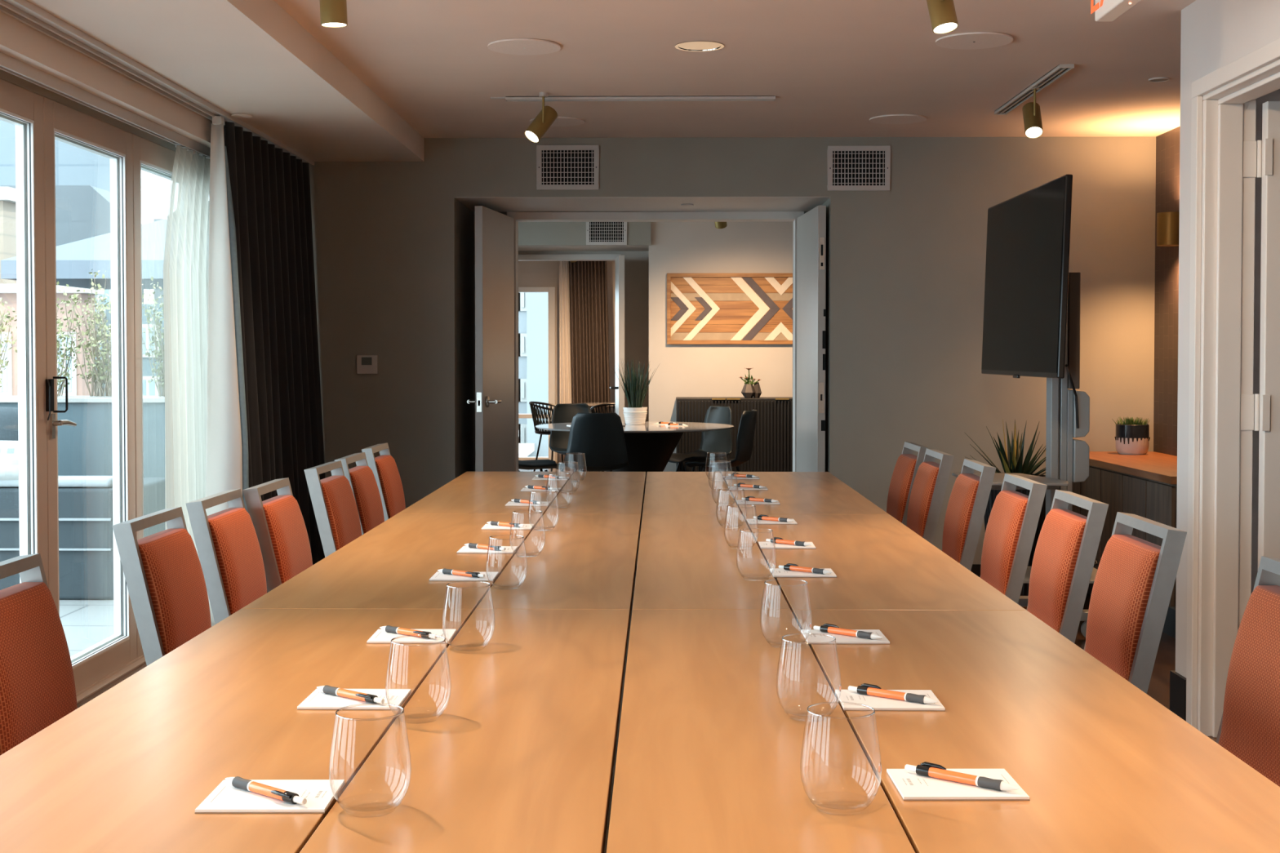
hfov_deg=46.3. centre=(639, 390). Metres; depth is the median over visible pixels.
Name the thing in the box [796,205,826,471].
door
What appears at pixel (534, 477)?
notepad
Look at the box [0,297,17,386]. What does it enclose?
shrub
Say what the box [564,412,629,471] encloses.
shell chair
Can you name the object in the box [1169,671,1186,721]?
baseboard
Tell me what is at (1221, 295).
trim
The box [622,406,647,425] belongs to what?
pot
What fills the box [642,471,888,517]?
conference table
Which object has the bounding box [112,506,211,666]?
banquet chair
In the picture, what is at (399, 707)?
glass
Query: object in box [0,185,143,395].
stone building
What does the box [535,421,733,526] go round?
round table
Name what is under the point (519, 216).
trim
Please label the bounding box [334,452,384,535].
banquet chair
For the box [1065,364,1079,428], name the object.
power cable
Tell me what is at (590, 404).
chair
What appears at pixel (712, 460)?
glass
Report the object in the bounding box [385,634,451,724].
glass
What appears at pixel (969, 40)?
ceiling speaker
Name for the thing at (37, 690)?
banquet chair
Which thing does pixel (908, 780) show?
print
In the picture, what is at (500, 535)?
glass
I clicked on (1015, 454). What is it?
potted plant
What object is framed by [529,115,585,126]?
ceiling speaker
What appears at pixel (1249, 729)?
banquet chair
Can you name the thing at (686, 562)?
conference table
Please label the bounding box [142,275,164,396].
shrub
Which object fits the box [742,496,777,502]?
ballpoint pen
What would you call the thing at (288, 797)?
ballpoint pen
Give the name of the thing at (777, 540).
ballpoint pen
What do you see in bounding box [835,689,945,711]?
notepad
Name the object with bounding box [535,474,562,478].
ballpoint pen
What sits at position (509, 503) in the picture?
notepad
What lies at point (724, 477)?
notepad
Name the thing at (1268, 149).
door
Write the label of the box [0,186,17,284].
building
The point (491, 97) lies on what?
track end feed
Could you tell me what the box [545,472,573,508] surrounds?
glass
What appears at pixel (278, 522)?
banquet chair
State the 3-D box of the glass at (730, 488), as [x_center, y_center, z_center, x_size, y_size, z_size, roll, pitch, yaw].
[0.289,0.374,4.737,0.098,0.121,0.098,0,1,-12]
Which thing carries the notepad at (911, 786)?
on the conference table at (708, 755)
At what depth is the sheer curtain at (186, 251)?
6.63 m
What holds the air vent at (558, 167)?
in the wall at (393, 243)
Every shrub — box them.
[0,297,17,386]
[11,294,81,395]
[56,269,143,396]
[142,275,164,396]
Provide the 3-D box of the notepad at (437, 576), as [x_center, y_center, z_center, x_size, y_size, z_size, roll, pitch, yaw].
[-0.432,0.458,3.683,0.156,0.005,0.126,0,1,1]
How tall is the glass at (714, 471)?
0.121 m
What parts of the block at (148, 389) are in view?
pane, pane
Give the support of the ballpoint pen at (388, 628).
on the notepad at (380, 636)
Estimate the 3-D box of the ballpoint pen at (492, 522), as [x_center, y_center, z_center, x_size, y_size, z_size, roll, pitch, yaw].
[-0.428,0.422,4.730,0.157,0.014,0.017,1,2,37]
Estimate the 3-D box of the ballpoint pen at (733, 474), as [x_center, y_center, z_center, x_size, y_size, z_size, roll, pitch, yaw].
[0.455,0.375,6.622,0.157,0.017,0.014,1,2,41]
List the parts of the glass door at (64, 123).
handle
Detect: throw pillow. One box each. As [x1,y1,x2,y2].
[0,406,17,440]
[0,440,18,480]
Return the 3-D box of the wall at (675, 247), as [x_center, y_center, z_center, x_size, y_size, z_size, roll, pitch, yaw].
[0.736,-0.275,13.089,5.670,2.490,0.800,0,1,1]
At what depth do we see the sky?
80.14 m
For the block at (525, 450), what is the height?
10.900 m
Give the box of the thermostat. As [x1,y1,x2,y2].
[356,355,377,373]
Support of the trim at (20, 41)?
attached to the wall at (4, 75)
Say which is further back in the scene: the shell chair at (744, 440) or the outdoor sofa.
the shell chair at (744, 440)
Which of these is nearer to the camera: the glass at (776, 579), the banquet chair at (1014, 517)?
the glass at (776, 579)
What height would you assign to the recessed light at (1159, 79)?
0.006 m
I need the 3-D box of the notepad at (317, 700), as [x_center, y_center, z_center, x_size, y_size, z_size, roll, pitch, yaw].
[-0.451,0.489,2.374,0.156,0.005,0.126,0,1,1]
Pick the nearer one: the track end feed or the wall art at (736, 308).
the track end feed
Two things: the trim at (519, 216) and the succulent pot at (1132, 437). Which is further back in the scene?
the trim at (519, 216)
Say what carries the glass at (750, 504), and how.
on the conference table at (686, 562)
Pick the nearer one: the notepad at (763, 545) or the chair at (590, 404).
the notepad at (763, 545)
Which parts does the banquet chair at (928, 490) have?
frame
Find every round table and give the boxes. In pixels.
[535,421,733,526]
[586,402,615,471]
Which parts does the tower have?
pane, pane, pane, pane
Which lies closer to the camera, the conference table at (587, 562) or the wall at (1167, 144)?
the conference table at (587, 562)
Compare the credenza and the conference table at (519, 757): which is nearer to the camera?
the conference table at (519, 757)
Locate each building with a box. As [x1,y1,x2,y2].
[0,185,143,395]
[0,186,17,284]
[0,284,104,395]
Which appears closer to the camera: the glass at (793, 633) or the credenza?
the glass at (793, 633)
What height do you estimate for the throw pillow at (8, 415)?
0.391 m
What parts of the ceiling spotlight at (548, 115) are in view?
stem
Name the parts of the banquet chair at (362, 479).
frame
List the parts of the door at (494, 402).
handle, latch plate, handle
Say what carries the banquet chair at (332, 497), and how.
on the floor
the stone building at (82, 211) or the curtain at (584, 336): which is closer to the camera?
the curtain at (584, 336)
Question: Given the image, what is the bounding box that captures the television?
[981,173,1072,378]
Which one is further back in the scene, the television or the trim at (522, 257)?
the trim at (522, 257)
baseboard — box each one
[970,564,981,577]
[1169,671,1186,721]
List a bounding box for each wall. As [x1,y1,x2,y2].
[0,69,205,158]
[306,136,1155,564]
[518,221,792,471]
[518,261,615,462]
[1153,125,1180,456]
[1175,0,1279,677]
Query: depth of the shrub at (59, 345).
9.84 m
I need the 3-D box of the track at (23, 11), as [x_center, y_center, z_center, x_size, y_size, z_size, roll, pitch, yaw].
[-1.927,-1.131,2.904,0.100,0.023,10.810,0,1,1]
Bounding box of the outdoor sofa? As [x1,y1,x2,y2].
[0,475,165,599]
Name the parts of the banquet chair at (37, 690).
frame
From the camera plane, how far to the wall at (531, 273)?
17.89 m
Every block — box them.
[105,303,164,395]
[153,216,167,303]
[518,443,534,457]
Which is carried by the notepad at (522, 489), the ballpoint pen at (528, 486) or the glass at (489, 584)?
the ballpoint pen at (528, 486)
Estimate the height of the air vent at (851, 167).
0.247 m
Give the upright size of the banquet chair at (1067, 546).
0.880 m
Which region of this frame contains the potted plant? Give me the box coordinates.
[965,419,1045,595]
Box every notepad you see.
[194,779,345,813]
[297,688,411,710]
[366,629,456,644]
[429,571,498,581]
[457,546,517,554]
[481,524,533,529]
[505,501,551,506]
[520,488,560,491]
[532,476,568,479]
[665,424,688,426]
[723,475,759,479]
[728,486,768,490]
[736,499,780,504]
[746,519,797,524]
[758,542,816,549]
[769,568,836,577]
[800,629,889,644]
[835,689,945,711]
[886,768,1030,800]
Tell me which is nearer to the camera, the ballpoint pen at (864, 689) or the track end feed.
the ballpoint pen at (864, 689)
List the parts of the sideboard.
pull, pull, pull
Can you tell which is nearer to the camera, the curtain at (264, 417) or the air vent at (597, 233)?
the curtain at (264, 417)
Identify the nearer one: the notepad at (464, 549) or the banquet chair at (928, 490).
the notepad at (464, 549)
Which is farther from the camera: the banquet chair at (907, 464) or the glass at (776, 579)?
the banquet chair at (907, 464)
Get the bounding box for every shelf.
[951,472,1068,486]
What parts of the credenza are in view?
door, door, door, door, door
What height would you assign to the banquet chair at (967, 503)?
0.880 m
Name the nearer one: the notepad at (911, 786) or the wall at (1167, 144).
the notepad at (911, 786)
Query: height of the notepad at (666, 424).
0.005 m
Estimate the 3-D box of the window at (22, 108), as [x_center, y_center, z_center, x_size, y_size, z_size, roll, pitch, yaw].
[-2.145,0.061,4.894,0.087,2.195,0.910,0,1,1]
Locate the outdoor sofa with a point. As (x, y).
(86, 538)
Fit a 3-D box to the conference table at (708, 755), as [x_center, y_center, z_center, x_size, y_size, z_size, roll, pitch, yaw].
[0.395,0.865,2.277,0.848,0.740,1.899,0,1,1]
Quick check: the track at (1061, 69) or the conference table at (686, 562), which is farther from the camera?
the track at (1061, 69)
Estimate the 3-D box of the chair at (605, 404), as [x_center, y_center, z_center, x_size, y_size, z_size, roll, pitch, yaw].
[-0.217,0.516,15.538,0.603,0.793,0.536,0,1,1]
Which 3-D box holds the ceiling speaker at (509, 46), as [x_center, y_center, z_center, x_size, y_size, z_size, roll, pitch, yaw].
[-0.450,-1.338,5.825,0.284,0.010,0.284,0,1,1]
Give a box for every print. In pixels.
[210,786,326,802]
[902,774,1008,786]
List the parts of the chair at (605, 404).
rail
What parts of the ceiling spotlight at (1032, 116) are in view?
stem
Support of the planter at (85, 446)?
on the floor
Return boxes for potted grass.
[613,358,658,425]
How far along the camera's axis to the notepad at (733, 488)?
6.06 m
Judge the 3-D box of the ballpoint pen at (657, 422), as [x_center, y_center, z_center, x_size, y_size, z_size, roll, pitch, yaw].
[0.206,0.252,11.678,0.157,0.016,0.015,0,1,16]
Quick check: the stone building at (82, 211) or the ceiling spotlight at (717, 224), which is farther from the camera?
the stone building at (82, 211)
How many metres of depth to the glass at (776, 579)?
2.81 m
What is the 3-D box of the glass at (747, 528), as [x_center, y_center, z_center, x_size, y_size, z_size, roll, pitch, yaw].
[0.283,0.401,3.647,0.098,0.121,0.098,-1,2,-43]
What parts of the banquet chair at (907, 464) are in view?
frame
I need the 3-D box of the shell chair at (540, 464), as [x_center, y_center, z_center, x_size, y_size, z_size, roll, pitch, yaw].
[-0.832,0.586,11.024,0.496,0.875,0.468,0,1,-14]
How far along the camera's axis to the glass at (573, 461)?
5.93 m
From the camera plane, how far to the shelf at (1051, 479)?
6.82 m
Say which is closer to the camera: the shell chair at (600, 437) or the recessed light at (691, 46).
the recessed light at (691, 46)
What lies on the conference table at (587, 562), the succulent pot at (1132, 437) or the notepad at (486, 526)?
the notepad at (486, 526)
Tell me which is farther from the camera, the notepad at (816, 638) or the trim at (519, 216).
the trim at (519, 216)
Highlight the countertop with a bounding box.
[1088,451,1177,484]
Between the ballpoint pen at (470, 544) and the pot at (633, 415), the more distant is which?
the pot at (633, 415)
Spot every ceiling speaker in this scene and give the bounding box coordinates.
[487,38,560,54]
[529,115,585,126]
[869,114,926,124]
[935,31,1013,49]
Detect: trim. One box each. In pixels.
[0,10,224,147]
[0,78,175,151]
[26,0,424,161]
[75,654,145,703]
[454,196,830,211]
[506,211,804,471]
[518,222,650,245]
[518,253,621,261]
[1186,37,1279,737]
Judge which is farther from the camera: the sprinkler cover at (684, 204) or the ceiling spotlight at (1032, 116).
the sprinkler cover at (684, 204)
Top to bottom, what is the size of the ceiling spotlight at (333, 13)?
0.232 m
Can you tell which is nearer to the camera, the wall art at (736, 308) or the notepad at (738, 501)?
the notepad at (738, 501)
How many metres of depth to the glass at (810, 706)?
1.80 m
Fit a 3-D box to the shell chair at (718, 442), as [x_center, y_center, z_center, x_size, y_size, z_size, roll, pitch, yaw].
[0.474,0.565,11.874,0.496,0.875,0.468,-1,2,-31]
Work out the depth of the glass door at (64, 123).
6.12 m
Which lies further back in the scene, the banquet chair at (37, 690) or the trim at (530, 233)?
the trim at (530, 233)
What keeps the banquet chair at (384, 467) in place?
on the floor
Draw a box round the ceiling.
[274,0,1195,137]
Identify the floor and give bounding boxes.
[59,462,1216,852]
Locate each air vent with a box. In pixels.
[536,145,599,190]
[586,222,626,244]
[826,145,890,191]
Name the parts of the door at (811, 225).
strike plate, flush bolt plate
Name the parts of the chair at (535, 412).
leg, rail, seat, rail, leg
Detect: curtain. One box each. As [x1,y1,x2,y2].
[163,143,209,560]
[205,115,325,626]
[559,261,610,462]
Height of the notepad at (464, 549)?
0.005 m
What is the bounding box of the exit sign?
[1090,0,1141,21]
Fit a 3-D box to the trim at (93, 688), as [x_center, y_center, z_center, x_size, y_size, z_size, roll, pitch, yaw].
[-2.160,1.195,3.579,0.112,0.015,9.000,0,1,1]
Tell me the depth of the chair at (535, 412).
15.77 m
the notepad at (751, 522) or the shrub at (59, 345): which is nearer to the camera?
the notepad at (751, 522)
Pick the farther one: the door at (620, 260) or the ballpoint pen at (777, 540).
the door at (620, 260)
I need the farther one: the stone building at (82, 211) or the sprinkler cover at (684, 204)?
the stone building at (82, 211)
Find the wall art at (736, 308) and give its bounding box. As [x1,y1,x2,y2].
[666,273,792,344]
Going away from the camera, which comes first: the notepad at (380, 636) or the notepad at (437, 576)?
the notepad at (380, 636)
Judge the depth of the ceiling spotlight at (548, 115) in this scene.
6.88 m
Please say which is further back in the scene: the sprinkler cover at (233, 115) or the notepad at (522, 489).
the sprinkler cover at (233, 115)
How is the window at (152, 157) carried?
in the wall at (4, 75)
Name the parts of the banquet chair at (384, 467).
frame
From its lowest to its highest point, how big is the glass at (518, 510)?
0.121 m
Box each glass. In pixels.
[328,703,411,813]
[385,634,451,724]
[442,581,494,651]
[485,534,527,590]
[509,510,545,557]
[528,489,559,530]
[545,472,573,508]
[555,461,579,493]
[564,453,586,481]
[705,452,728,480]
[707,460,732,492]
[711,471,737,505]
[715,488,746,528]
[724,504,758,549]
[736,528,776,581]
[760,578,812,648]
[776,633,841,717]
[800,702,881,811]
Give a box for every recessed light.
[675,40,724,51]
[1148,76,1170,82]
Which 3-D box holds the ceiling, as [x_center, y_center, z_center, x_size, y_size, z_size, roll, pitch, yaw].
[1.144,-1.459,7.502,4.709,0.150,21.100,0,1,1]
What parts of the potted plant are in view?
pot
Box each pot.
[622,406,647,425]
[1112,416,1150,454]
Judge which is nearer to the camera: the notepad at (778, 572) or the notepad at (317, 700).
the notepad at (317, 700)
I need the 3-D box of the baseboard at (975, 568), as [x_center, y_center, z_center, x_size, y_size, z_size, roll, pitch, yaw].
[0.044,1.026,8.351,4.130,0.120,0.014,0,1,1]
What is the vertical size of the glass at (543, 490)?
0.121 m
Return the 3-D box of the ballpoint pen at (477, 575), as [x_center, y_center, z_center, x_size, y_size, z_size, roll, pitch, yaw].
[-0.442,0.448,3.676,0.157,0.014,0.017,1,2,37]
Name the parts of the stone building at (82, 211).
pane, pane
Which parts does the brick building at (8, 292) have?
pane, cornice, pane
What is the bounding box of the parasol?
[0,216,167,289]
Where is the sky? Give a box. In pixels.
[0,120,110,191]
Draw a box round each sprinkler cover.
[231,113,252,118]
[680,203,693,206]
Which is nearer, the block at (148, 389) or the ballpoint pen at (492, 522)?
the ballpoint pen at (492, 522)
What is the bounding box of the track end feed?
[490,97,505,98]
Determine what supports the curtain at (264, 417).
hanging from the track at (23, 11)
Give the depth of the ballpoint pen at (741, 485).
6.10 m
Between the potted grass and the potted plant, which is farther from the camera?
the potted grass
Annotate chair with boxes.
[0,553,77,755]
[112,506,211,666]
[186,488,266,624]
[242,477,312,592]
[304,460,361,557]
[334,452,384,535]
[361,442,405,521]
[518,459,564,471]
[528,401,581,471]
[549,403,604,471]
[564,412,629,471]
[590,403,615,471]
[668,405,732,471]
[684,409,756,471]
[886,441,930,526]
[906,448,954,544]
[942,458,995,570]
[979,473,1047,604]
[1026,489,1108,643]
[1084,511,1186,693]
[1215,555,1279,786]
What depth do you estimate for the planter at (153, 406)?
9.55 m
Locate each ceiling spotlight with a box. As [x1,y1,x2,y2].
[320,0,347,27]
[524,92,557,142]
[714,222,727,228]
[926,0,958,34]
[1022,84,1043,138]
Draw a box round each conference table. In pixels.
[0,608,629,852]
[241,514,640,621]
[397,471,645,518]
[606,609,1279,852]
[632,514,1026,614]
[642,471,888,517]
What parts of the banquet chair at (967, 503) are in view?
frame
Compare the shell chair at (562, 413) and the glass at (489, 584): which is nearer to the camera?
the glass at (489, 584)
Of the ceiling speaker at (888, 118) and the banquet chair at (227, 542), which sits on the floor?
the banquet chair at (227, 542)
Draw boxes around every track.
[0,0,314,164]
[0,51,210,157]
[505,95,775,101]
[994,63,1074,114]
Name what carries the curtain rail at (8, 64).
attached to the wall at (4, 75)
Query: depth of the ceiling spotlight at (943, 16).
4.53 m
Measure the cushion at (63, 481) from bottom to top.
0.050 m
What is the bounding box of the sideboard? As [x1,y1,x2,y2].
[675,396,792,472]
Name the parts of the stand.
shelf rail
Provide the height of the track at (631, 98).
0.016 m
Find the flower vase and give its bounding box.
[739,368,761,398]
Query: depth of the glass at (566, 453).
6.46 m
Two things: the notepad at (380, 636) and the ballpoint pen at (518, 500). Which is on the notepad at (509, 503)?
the ballpoint pen at (518, 500)
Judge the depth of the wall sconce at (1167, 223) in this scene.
7.74 m
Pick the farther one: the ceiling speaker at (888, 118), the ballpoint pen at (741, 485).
the ceiling speaker at (888, 118)
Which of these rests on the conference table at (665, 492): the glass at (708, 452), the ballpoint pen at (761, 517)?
the glass at (708, 452)
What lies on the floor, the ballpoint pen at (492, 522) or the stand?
the stand
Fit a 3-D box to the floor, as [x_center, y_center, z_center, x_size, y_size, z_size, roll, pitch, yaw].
[-2.708,1.191,7.117,12.400,0.150,22.100,0,1,1]
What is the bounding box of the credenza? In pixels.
[1071,451,1177,638]
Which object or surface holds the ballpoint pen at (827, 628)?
on the notepad at (816, 638)
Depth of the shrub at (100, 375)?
9.73 m
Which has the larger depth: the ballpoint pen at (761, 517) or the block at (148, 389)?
the block at (148, 389)
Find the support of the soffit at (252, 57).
attached to the wall at (393, 243)
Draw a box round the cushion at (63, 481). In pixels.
[0,475,112,487]
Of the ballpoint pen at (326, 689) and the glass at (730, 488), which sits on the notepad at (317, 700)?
the ballpoint pen at (326, 689)
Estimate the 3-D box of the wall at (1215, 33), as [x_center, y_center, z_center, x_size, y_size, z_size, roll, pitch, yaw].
[2.355,0.018,1.110,1.040,2.490,8.280,0,1,1]
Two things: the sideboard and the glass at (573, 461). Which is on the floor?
the sideboard
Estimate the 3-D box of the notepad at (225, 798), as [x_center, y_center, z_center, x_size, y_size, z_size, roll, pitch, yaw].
[-0.455,0.502,1.854,0.156,0.005,0.126,0,1,0]
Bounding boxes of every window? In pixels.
[0,78,48,584]
[132,133,175,657]
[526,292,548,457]
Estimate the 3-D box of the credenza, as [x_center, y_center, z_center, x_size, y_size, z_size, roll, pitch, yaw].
[2.569,0.733,7.455,0.533,0.750,1.695,0,1,1]
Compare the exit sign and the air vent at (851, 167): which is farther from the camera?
the air vent at (851, 167)
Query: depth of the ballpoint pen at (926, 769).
1.90 m
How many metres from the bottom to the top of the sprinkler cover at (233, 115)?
0.008 m
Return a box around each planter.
[57,395,112,475]
[142,395,164,477]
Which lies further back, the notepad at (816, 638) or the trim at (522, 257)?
the trim at (522, 257)
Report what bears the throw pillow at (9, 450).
on the outdoor sofa
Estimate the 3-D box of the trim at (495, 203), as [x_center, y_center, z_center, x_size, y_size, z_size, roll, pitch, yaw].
[0.018,-1.085,8.729,2.088,0.002,0.835,0,1,1]
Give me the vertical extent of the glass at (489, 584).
0.121 m
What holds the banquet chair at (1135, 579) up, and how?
on the floor
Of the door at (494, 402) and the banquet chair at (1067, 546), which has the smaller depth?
the banquet chair at (1067, 546)
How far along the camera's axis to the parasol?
18.30 m
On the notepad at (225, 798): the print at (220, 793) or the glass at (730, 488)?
the print at (220, 793)
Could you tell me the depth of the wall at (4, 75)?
5.67 m
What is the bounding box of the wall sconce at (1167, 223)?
[1156,211,1179,246]
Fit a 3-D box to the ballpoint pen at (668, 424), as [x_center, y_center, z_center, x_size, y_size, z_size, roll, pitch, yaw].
[0.273,0.258,11.437,0.157,0.016,0.015,1,1,21]
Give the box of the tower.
[518,292,527,457]
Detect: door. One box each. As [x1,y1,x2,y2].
[43,97,137,693]
[466,205,514,471]
[609,254,627,421]
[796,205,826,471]
[1240,101,1279,568]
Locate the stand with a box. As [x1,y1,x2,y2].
[951,271,1097,637]
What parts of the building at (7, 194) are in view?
cornice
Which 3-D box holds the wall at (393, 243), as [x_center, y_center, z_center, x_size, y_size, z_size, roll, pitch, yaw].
[0.680,-0.245,8.813,5.670,2.640,0.990,0,1,1]
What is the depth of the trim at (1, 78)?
5.72 m
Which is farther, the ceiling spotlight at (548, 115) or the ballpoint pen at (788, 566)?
the ceiling spotlight at (548, 115)
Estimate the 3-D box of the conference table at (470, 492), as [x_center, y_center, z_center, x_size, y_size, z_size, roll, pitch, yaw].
[-0.405,0.772,6.085,0.840,0.740,1.861,0,1,1]
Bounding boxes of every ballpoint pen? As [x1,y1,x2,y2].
[225,776,306,804]
[316,684,384,703]
[379,625,437,639]
[437,568,484,577]
[464,542,506,551]
[486,520,524,527]
[511,498,541,504]
[524,484,553,489]
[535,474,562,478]
[656,422,675,423]
[666,422,684,425]
[728,472,756,477]
[733,482,764,488]
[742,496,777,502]
[753,514,793,522]
[765,537,811,546]
[778,563,831,574]
[813,623,882,639]
[848,683,938,704]
[904,761,1018,791]
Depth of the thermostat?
8.33 m

